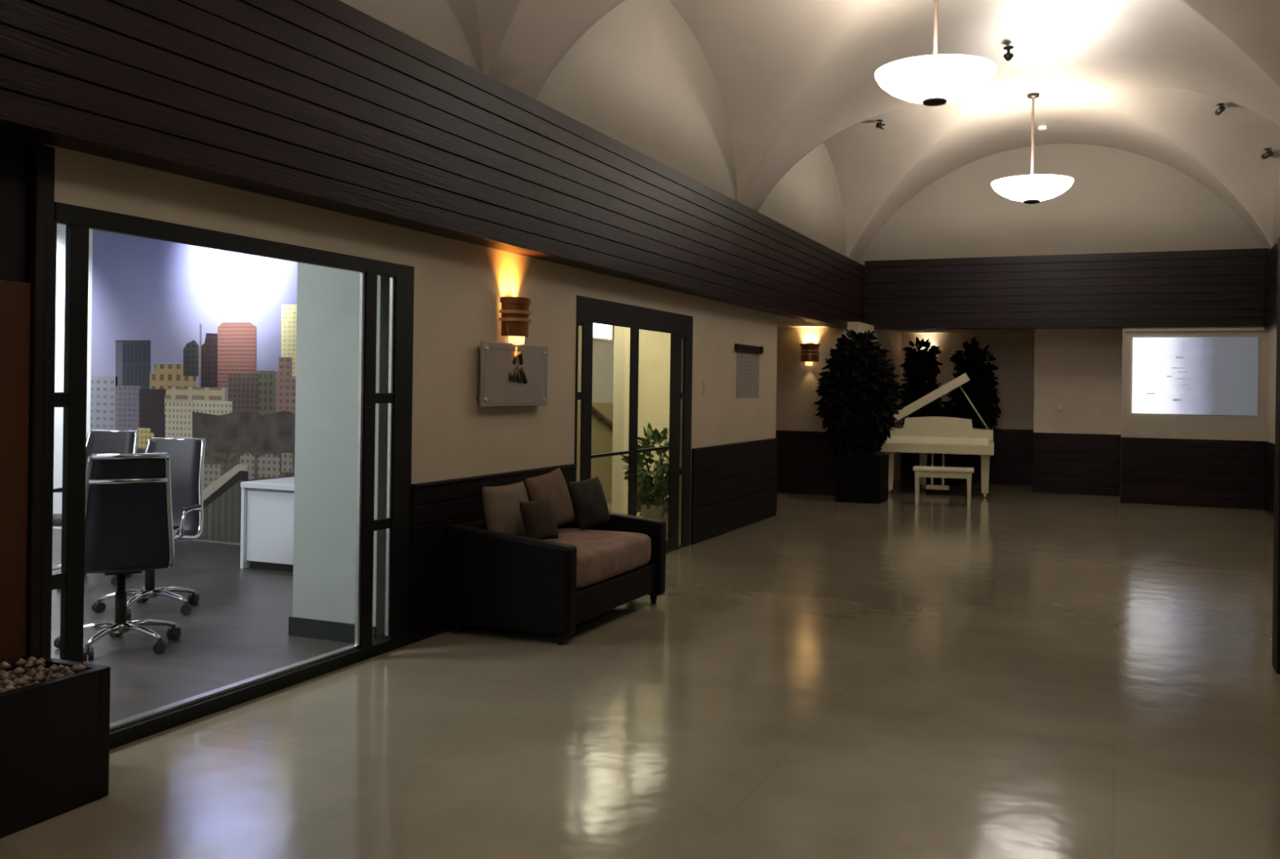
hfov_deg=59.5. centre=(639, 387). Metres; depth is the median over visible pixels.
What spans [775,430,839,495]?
trim
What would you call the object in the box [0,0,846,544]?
wall
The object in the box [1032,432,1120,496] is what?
trim
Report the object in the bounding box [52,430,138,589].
office chair
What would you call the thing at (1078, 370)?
wall
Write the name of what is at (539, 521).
throw pillow
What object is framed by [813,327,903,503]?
indoor tree
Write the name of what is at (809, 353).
wall sconce
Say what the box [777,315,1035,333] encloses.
ceiling
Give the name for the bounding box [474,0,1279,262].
ceiling
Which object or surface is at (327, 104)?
wall paneling
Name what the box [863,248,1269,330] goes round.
wall paneling
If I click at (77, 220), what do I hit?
door
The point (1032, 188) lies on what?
pendant lamp
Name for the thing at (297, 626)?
baseboard
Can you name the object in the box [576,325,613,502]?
wall
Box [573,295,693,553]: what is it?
door
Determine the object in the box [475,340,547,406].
wall plaque
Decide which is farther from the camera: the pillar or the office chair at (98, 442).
the office chair at (98, 442)
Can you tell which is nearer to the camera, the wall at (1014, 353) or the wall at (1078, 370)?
the wall at (1078, 370)
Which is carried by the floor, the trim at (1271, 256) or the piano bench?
the piano bench
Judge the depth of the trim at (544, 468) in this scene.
7.32 m
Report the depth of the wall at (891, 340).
17.82 m
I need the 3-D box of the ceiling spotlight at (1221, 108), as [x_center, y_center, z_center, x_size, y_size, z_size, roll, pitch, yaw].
[6.640,-3.187,12.819,0.075,0.122,0.123,1,0,-1]
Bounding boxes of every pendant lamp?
[874,0,997,106]
[991,93,1074,204]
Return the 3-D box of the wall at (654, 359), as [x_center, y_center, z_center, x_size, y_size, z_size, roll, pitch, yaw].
[-0.037,-0.051,14.211,1.750,3.000,0.100,1,0,23]
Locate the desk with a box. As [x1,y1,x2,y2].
[240,476,294,572]
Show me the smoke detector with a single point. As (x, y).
(1040, 127)
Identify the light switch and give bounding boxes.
[702,381,706,394]
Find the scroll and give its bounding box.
[734,343,764,397]
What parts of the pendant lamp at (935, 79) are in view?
rod, lamp shade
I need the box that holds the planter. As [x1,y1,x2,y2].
[0,654,110,838]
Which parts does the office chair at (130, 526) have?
rail, seat, backrest, rail, armrest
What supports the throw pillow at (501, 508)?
on the sofa
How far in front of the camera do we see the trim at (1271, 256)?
13.77 m
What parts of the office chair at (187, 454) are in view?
rail, backrest, seat, rail, armrest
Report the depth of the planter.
3.71 m
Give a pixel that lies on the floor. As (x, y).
(1018, 672)
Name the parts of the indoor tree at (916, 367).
planter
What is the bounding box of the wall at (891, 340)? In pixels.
[860,322,901,481]
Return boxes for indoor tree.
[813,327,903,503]
[897,336,1002,486]
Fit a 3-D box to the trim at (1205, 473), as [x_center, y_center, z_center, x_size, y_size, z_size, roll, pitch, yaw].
[7.249,1.113,14.715,1.720,0.878,0.028,1,0,23]
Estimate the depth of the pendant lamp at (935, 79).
8.41 m
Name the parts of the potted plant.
stem, pot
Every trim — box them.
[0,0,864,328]
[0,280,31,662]
[26,143,54,655]
[408,466,575,643]
[411,437,778,488]
[690,440,777,544]
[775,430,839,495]
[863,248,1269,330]
[900,428,1033,485]
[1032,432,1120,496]
[1120,436,1265,509]
[1263,440,1275,517]
[1264,242,1277,328]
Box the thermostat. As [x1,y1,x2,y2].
[1055,403,1062,411]
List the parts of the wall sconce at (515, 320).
lamp shade, glass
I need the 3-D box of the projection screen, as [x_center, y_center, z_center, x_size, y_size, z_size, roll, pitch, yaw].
[7.280,-0.216,14.705,1.720,1.125,0.034,1,0,23]
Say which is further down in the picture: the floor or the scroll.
the floor
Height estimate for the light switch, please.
0.120 m
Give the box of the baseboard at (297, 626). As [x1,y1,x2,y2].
[288,615,376,643]
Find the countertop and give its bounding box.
[240,476,294,490]
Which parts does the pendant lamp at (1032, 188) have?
rod, lamp shade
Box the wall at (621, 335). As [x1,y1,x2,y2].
[611,325,630,514]
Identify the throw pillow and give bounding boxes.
[481,480,528,537]
[519,497,559,539]
[524,466,575,525]
[568,475,609,529]
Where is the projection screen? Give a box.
[1124,328,1268,415]
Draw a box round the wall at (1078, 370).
[1033,328,1122,466]
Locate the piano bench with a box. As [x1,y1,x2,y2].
[912,465,973,506]
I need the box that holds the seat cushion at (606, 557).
[544,528,651,588]
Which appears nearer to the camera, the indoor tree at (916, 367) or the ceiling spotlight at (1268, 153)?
the ceiling spotlight at (1268, 153)
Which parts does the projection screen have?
casing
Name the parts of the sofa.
leg, armrest, backrest, leg, armrest, seat, leg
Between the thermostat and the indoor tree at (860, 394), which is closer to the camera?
the indoor tree at (860, 394)
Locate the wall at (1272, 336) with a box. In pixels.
[1266,160,1279,444]
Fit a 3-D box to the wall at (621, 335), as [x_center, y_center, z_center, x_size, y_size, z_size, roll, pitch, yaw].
[-0.185,-0.053,12.403,0.140,3.000,0.240,1,0,23]
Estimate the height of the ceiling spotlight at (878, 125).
0.122 m
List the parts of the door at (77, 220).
sill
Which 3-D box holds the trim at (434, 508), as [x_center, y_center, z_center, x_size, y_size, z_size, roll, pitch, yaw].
[-0.883,1.001,7.213,0.027,0.873,2.040,1,0,23]
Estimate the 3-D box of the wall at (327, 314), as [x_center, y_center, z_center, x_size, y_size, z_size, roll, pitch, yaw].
[-1.220,-0.067,7.620,0.680,3.000,2.750,1,0,23]
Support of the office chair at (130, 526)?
on the floor
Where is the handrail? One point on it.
(594, 411)
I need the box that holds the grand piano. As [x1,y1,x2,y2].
[880,373,994,497]
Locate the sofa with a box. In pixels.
[445,505,666,644]
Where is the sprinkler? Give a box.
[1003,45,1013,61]
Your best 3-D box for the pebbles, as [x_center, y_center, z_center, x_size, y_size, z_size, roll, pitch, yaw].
[-2.264,0.993,3.453,0.339,0.092,1.118,1,0,23]
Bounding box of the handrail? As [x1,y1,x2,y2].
[591,404,613,431]
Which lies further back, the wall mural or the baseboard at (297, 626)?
the wall mural
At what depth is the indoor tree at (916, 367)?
17.40 m
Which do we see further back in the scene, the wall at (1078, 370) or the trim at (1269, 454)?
the wall at (1078, 370)
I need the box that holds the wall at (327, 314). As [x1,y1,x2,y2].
[292,262,390,636]
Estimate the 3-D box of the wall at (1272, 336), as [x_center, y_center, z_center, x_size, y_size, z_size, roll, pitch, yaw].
[4.014,-1.044,4.707,0.150,5.100,21.800,1,0,23]
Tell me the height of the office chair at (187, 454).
1.074 m
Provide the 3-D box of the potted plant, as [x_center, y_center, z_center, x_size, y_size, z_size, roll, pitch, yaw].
[0.188,0.902,11.369,0.768,1.102,0.816,1,0,23]
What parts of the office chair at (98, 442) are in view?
seat, rail, backrest, rail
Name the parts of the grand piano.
leg, leg, lid, key lid, panel, leg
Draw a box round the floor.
[0,480,1279,858]
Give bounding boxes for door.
[40,201,414,749]
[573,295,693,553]
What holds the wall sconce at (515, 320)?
attached to the wall at (459, 286)
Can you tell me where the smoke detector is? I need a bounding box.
[1037,125,1047,130]
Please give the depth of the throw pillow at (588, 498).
7.44 m
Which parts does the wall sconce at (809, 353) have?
glass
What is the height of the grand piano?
1.722 m
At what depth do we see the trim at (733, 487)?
11.44 m
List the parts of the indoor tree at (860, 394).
planter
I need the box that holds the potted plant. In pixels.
[618,422,669,532]
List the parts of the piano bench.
leg, leg, seat, leg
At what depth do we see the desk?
8.66 m
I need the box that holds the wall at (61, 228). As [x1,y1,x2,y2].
[53,223,240,544]
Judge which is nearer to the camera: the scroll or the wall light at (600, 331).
the scroll
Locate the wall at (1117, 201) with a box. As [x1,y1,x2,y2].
[857,143,1262,330]
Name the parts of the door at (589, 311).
rail, sill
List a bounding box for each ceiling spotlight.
[875,120,885,129]
[1214,102,1225,115]
[1261,147,1273,159]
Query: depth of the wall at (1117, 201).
15.63 m
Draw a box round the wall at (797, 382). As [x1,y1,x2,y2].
[775,321,860,431]
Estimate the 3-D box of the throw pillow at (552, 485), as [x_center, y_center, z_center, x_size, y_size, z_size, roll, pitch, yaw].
[-0.580,0.727,7.248,0.174,0.401,0.463,1,0,31]
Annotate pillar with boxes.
[1271,235,1279,674]
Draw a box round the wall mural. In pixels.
[89,229,297,542]
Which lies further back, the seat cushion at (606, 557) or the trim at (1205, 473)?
the trim at (1205, 473)
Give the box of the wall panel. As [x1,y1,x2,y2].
[1120,326,1268,478]
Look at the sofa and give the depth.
6.47 m
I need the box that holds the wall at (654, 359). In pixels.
[637,328,671,500]
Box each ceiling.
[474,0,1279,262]
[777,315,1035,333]
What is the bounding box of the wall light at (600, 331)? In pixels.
[592,323,612,340]
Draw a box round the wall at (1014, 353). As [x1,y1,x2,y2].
[899,333,1035,479]
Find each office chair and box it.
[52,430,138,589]
[53,453,181,660]
[91,437,205,619]
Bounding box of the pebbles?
[0,655,86,692]
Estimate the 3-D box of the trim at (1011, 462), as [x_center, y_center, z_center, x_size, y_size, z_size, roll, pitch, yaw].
[5.251,1.085,17.963,2.110,0.878,0.027,1,0,23]
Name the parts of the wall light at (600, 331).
frame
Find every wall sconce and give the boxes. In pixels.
[498,296,532,345]
[799,343,820,365]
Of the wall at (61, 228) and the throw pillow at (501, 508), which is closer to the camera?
the throw pillow at (501, 508)
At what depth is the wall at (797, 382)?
15.68 m

